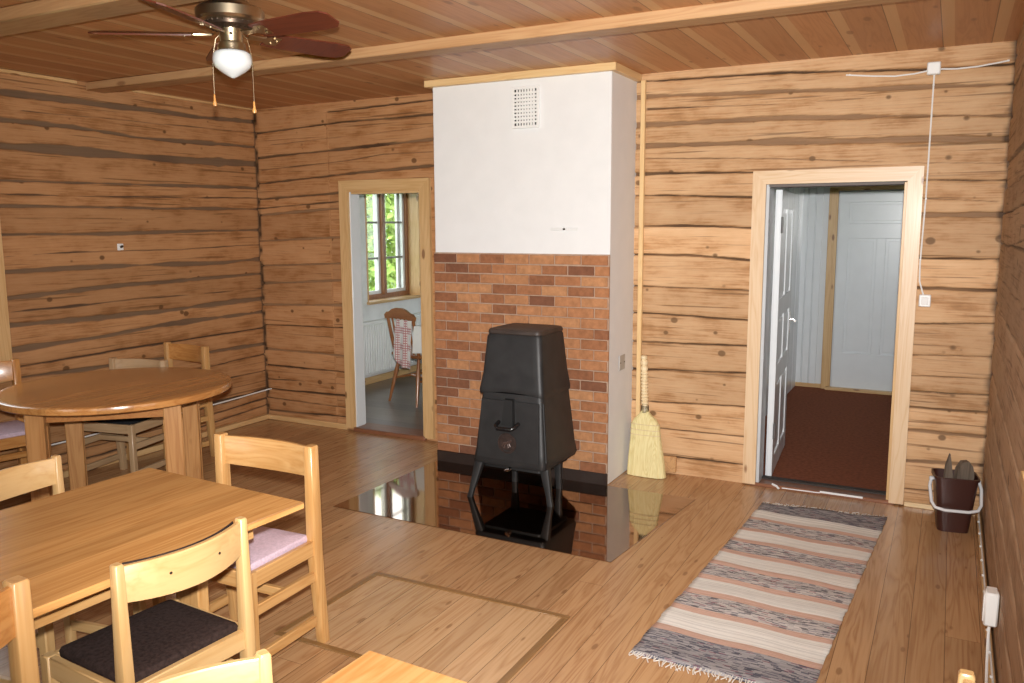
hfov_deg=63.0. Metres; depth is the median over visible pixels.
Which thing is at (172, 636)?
dining chair
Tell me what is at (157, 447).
baseboard
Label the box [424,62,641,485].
chimney breast
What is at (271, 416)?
baseboard
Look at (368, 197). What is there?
leafy tree
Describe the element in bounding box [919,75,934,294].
cable
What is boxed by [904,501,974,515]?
baseboard
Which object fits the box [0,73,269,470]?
wall
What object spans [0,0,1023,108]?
ceiling
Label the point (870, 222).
door
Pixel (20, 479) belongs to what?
dining chair
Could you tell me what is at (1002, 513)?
wall
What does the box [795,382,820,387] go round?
baseboard
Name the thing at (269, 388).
cable
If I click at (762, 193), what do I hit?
door
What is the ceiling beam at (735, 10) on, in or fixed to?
attached to the ceiling
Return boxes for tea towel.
[393,319,411,368]
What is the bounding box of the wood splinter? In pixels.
[943,453,952,477]
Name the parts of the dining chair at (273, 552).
leg, cross rail, leg, leg, backrest, seat, rail, leg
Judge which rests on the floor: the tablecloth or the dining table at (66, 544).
the dining table at (66, 544)
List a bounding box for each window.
[0,223,12,382]
[365,193,420,304]
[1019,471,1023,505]
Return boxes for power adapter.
[982,586,999,627]
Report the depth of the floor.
4.07 m
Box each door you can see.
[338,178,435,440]
[742,166,924,504]
[820,185,903,394]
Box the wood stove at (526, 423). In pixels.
[467,323,576,506]
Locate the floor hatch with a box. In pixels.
[274,571,570,682]
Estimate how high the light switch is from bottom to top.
0.068 m
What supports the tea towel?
hanging from the chair at (397, 313)
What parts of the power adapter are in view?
lid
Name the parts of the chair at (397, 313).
post, leg, crest rail, seat, leg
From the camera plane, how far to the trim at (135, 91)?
6.13 m
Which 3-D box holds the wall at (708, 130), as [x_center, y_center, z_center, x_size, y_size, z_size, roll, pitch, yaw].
[0.272,-0.453,5.717,5.344,2.550,0.024,4,9,27]
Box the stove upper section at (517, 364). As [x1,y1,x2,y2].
[480,331,569,398]
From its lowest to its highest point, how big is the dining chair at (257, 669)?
0.775 m
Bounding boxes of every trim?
[0,0,204,36]
[0,68,76,83]
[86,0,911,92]
[128,90,252,110]
[636,80,646,415]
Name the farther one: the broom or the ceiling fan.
the broom
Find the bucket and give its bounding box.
[928,468,982,533]
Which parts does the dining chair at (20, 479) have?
backrest, leg, leg, leg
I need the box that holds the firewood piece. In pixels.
[953,460,974,479]
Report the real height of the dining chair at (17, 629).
0.836 m
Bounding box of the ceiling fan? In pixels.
[88,0,350,113]
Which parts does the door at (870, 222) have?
panel, panel, panel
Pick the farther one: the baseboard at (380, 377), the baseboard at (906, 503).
the baseboard at (380, 377)
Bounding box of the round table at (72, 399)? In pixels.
[0,367,231,500]
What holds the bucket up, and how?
on the floor
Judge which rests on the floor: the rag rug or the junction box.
the rag rug
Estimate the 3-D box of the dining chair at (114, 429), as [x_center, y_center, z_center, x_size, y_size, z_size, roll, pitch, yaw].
[-2.478,0.512,5.365,0.434,0.764,0.406,2,8,16]
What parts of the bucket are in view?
handle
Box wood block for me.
[664,455,676,472]
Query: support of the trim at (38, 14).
attached to the ceiling
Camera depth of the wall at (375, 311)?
8.54 m
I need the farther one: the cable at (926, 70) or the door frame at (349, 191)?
the door frame at (349, 191)
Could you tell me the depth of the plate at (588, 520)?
4.81 m
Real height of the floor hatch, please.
0.005 m
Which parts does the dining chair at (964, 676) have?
backrest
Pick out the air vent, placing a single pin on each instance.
(525, 99)
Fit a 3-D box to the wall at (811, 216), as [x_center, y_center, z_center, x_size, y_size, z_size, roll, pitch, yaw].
[2.883,-0.559,6.453,1.783,2.572,3.537,4,9,27]
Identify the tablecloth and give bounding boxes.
[412,325,421,352]
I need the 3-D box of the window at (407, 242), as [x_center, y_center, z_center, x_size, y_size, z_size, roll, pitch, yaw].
[-1.340,-1.067,8.890,0.286,1.262,0.990,4,9,27]
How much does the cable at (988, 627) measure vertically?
0.167 m
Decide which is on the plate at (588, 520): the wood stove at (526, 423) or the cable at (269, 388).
the wood stove at (526, 423)
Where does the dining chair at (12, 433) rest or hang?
on the floor
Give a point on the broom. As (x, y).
(645, 455)
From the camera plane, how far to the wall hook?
5.72 m
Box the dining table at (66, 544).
[0,468,303,682]
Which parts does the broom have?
handle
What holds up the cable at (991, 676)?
attached to the wall at (1002, 513)
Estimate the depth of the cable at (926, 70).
4.60 m
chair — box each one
[0,358,28,493]
[0,455,145,682]
[0,575,39,682]
[41,516,255,682]
[83,357,168,472]
[126,342,215,468]
[150,649,272,682]
[152,432,329,655]
[384,308,421,407]
[957,669,975,682]
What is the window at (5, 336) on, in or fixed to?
in the wall
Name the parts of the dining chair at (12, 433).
backrest, seat, cross rail, leg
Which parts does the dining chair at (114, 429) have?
cross rail, leg, seat, leg, backrest, rail, leg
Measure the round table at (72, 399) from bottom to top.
0.732 m
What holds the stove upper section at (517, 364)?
attached to the wood stove at (526, 423)
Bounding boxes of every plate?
[333,460,695,562]
[619,354,624,370]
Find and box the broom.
[627,355,665,478]
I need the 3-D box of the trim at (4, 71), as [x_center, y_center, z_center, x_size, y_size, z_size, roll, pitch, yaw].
[-3.736,-1.404,3.580,0.034,0.024,4.050,4,9,27]
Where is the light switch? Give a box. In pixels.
[918,294,930,306]
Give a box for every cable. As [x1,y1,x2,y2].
[51,388,271,445]
[846,70,926,76]
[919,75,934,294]
[941,60,1009,69]
[977,513,993,682]
[985,626,989,682]
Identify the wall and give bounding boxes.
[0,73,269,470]
[254,41,1016,510]
[359,181,905,423]
[359,195,421,377]
[765,187,903,415]
[981,21,1023,682]
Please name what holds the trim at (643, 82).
attached to the wall at (708, 130)
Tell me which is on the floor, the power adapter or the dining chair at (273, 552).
the dining chair at (273, 552)
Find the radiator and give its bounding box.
[363,312,421,375]
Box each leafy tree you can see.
[366,194,395,272]
[366,194,395,290]
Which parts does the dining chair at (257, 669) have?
backrest, leg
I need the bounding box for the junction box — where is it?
[927,61,940,75]
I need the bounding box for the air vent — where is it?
[512,85,538,128]
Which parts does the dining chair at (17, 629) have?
backrest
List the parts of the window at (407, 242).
sash, sash, frame, sill, sash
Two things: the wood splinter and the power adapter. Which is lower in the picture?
the power adapter
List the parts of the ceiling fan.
blade, blade, blade, pull knob, pull chain, lamp shade, pull chain, pull knob, blade, blade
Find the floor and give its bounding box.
[0,370,991,682]
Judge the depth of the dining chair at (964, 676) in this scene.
1.59 m
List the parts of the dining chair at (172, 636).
leg, rail, leg, seat, backrest, cross rail, rail, leg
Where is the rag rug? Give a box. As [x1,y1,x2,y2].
[628,502,887,682]
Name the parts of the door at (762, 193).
panel, panel, panel, panel, panel, panel, handle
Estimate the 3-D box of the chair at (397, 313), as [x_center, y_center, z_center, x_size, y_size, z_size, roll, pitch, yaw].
[-0.842,0.114,7.711,0.487,0.885,0.444,-8,11,-44]
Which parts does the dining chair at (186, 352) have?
leg, leg, leg, backrest, rail, leg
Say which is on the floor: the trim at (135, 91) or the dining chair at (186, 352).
the dining chair at (186, 352)
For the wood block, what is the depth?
5.45 m
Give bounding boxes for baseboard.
[63,414,268,477]
[268,413,348,429]
[365,363,421,384]
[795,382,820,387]
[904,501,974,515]
[975,511,995,682]
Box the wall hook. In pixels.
[117,244,123,249]
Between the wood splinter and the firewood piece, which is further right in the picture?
the firewood piece
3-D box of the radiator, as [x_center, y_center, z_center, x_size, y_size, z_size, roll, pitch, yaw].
[-1.266,0.066,8.845,0.089,0.641,1.354,4,9,27]
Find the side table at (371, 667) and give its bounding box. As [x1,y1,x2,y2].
[322,651,466,682]
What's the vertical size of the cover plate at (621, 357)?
0.095 m
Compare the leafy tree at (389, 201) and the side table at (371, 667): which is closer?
the side table at (371, 667)
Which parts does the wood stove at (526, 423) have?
leg, handle, latch plate, door, leg, plate, plate, leg, leg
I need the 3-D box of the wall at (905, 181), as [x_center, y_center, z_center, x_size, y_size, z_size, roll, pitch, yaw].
[0.244,-0.456,5.808,5.751,2.572,0.073,4,9,27]
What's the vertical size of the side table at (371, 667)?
0.730 m
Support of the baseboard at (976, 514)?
attached to the wall at (1002, 513)
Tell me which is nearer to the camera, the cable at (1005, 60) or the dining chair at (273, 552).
the dining chair at (273, 552)
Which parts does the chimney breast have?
ceiling trim, skirting, adhesive strip, ceiling trim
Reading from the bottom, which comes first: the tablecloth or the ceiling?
the tablecloth
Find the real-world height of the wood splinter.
0.413 m
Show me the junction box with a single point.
(933, 68)
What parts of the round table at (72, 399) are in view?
leg, leg, leg, leg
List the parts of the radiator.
casing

